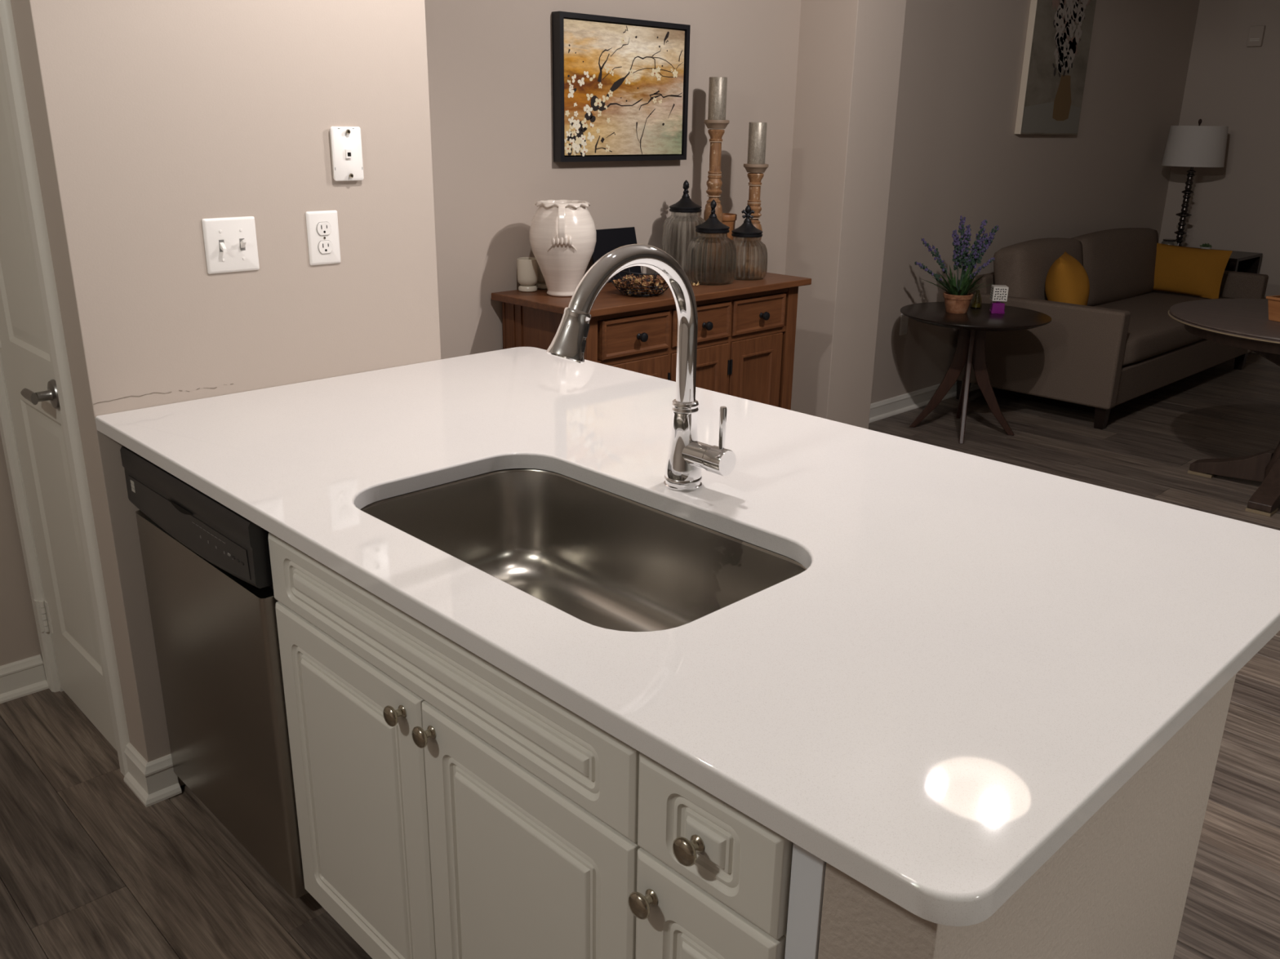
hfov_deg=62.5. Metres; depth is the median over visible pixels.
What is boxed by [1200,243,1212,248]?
potted succulent
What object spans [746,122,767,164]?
pillar candle
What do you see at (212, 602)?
dishwasher
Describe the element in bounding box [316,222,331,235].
receptacle
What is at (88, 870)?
floor
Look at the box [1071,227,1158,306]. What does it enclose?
cushion
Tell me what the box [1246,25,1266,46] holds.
door chime
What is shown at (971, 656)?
countertop
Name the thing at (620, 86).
framed picture
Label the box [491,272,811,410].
sideboard
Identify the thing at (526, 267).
candle holder
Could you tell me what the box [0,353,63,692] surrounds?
trim
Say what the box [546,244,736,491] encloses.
kitchen faucet
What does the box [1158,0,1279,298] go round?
wall
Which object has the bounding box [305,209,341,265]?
power outlet
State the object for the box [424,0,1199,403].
wall
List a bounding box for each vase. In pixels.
[528,200,596,297]
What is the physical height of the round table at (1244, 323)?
0.759 m
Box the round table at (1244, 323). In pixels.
[1168,298,1279,516]
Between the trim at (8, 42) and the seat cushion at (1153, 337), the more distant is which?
the seat cushion at (1153, 337)
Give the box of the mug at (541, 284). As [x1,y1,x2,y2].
[534,257,547,289]
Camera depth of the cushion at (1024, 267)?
5.79 m
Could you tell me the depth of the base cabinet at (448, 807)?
1.55 m
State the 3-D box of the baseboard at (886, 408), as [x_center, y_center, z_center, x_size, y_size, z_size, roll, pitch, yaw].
[2.395,-0.702,6.708,4.130,0.095,0.026,-17,25,-42]
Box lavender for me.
[914,215,999,313]
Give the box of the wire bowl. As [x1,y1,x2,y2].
[609,267,669,297]
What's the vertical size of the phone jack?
0.117 m
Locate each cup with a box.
[534,257,545,283]
[703,120,729,128]
[743,163,768,173]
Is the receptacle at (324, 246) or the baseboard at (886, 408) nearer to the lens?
the receptacle at (324, 246)
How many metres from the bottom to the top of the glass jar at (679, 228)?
0.366 m
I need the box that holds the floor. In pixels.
[0,352,1279,958]
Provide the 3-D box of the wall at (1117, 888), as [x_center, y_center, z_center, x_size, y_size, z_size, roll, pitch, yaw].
[-0.106,0.442,1.983,0.825,0.884,1.899,-17,25,-42]
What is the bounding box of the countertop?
[95,346,1279,926]
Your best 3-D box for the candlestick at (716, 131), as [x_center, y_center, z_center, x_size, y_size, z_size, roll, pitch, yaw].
[0.295,-1.127,4.211,0.100,0.587,0.100,-17,25,-42]
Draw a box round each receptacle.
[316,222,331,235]
[318,240,332,253]
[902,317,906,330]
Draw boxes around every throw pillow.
[1044,251,1089,305]
[1152,243,1232,298]
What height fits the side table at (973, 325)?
0.611 m
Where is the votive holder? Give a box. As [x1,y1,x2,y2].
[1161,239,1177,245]
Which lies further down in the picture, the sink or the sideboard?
the sink
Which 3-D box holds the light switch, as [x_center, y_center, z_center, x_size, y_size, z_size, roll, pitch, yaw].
[-0.869,-0.500,2.252,0.114,0.114,0.019,-17,25,-42]
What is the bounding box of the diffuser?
[989,284,1008,314]
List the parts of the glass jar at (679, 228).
glass, lid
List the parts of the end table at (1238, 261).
leg, leg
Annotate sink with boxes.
[360,468,806,631]
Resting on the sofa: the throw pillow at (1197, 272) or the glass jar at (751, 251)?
the throw pillow at (1197, 272)
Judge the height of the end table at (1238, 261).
0.699 m
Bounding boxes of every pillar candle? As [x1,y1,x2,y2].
[707,76,727,119]
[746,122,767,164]
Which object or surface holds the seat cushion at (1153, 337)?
on the sofa
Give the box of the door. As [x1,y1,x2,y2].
[0,48,117,751]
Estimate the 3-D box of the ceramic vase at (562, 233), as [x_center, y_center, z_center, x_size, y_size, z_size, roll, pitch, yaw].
[-0.265,-0.794,3.625,0.229,0.315,0.229,16,24,37]
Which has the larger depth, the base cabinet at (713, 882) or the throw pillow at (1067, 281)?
the throw pillow at (1067, 281)
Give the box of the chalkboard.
[591,226,641,282]
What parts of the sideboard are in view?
panel, corner post, panel, corner post, drawer, door, knob, rail, rail, door, drawer, knob, door, drawer, knob, corner post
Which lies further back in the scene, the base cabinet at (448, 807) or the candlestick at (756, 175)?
the candlestick at (756, 175)
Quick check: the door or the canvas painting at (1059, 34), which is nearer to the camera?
the door
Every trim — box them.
[0,0,129,776]
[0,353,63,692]
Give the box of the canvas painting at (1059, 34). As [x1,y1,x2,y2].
[1014,0,1096,134]
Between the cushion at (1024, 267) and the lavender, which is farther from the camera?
the cushion at (1024, 267)
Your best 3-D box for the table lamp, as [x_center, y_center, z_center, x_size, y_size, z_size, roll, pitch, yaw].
[3.792,-2.029,7.289,0.386,0.880,0.386,-17,25,-42]
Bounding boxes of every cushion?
[993,237,1083,300]
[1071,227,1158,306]
[1093,290,1235,365]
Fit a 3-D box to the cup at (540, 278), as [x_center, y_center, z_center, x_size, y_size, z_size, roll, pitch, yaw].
[-0.340,-0.754,3.786,0.073,0.094,0.073,-17,25,-42]
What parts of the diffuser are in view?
glass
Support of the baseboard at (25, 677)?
attached to the wall at (19, 636)
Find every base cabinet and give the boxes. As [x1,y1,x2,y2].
[267,532,640,958]
[627,752,826,958]
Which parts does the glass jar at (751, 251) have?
lid, glass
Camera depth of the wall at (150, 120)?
2.24 m
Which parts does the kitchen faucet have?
spout, lever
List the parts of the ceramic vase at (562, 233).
handle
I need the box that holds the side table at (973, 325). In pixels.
[900,302,1051,444]
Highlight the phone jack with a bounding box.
[329,126,364,181]
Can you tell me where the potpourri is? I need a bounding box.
[612,272,666,295]
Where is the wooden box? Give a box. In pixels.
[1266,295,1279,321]
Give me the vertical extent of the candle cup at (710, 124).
0.034 m
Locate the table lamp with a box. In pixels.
[1161,119,1228,246]
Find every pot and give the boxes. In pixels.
[722,213,737,239]
[942,291,973,313]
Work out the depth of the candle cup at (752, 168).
4.14 m
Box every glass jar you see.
[661,179,705,272]
[685,199,736,285]
[731,204,767,280]
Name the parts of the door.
lever, handle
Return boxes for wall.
[0,432,46,679]
[10,0,440,786]
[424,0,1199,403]
[817,673,1236,958]
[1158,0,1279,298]
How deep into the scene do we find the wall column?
4.64 m
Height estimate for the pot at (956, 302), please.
0.095 m
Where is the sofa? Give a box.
[956,227,1268,429]
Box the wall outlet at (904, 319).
[898,313,908,335]
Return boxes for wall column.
[785,0,906,429]
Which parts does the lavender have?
stem, stem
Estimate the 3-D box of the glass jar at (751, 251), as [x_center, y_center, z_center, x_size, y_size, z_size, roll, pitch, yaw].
[0.415,-0.925,4.101,0.169,0.280,0.169,3,19,5]
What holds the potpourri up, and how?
on the sideboard
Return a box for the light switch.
[201,216,259,274]
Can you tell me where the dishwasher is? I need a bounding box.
[120,446,308,898]
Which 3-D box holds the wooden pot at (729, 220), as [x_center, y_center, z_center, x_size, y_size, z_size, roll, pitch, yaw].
[0.346,-0.988,4.375,0.103,0.221,0.103,-17,25,-42]
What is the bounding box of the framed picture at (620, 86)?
[551,10,690,161]
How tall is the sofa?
0.906 m
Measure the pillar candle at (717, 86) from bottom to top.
0.157 m
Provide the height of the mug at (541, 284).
0.114 m
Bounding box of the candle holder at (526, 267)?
[516,257,537,292]
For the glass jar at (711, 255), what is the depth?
3.92 m
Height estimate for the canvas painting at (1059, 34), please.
0.917 m
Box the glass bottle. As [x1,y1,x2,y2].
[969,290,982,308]
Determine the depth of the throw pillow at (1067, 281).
5.64 m
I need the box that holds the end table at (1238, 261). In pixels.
[1186,246,1262,273]
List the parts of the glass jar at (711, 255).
glass, lid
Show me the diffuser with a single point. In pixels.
(998, 293)
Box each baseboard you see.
[0,654,48,703]
[123,742,182,807]
[868,381,979,423]
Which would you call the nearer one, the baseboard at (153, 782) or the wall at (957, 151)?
the baseboard at (153, 782)
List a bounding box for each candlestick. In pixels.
[703,120,729,222]
[743,163,768,239]
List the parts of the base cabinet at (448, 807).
door, knob, knob, door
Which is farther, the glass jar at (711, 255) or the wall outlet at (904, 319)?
the wall outlet at (904, 319)
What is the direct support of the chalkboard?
on the sideboard
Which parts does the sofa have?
frame, arm, arm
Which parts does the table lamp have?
stem, lamp shade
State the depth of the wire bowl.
3.63 m

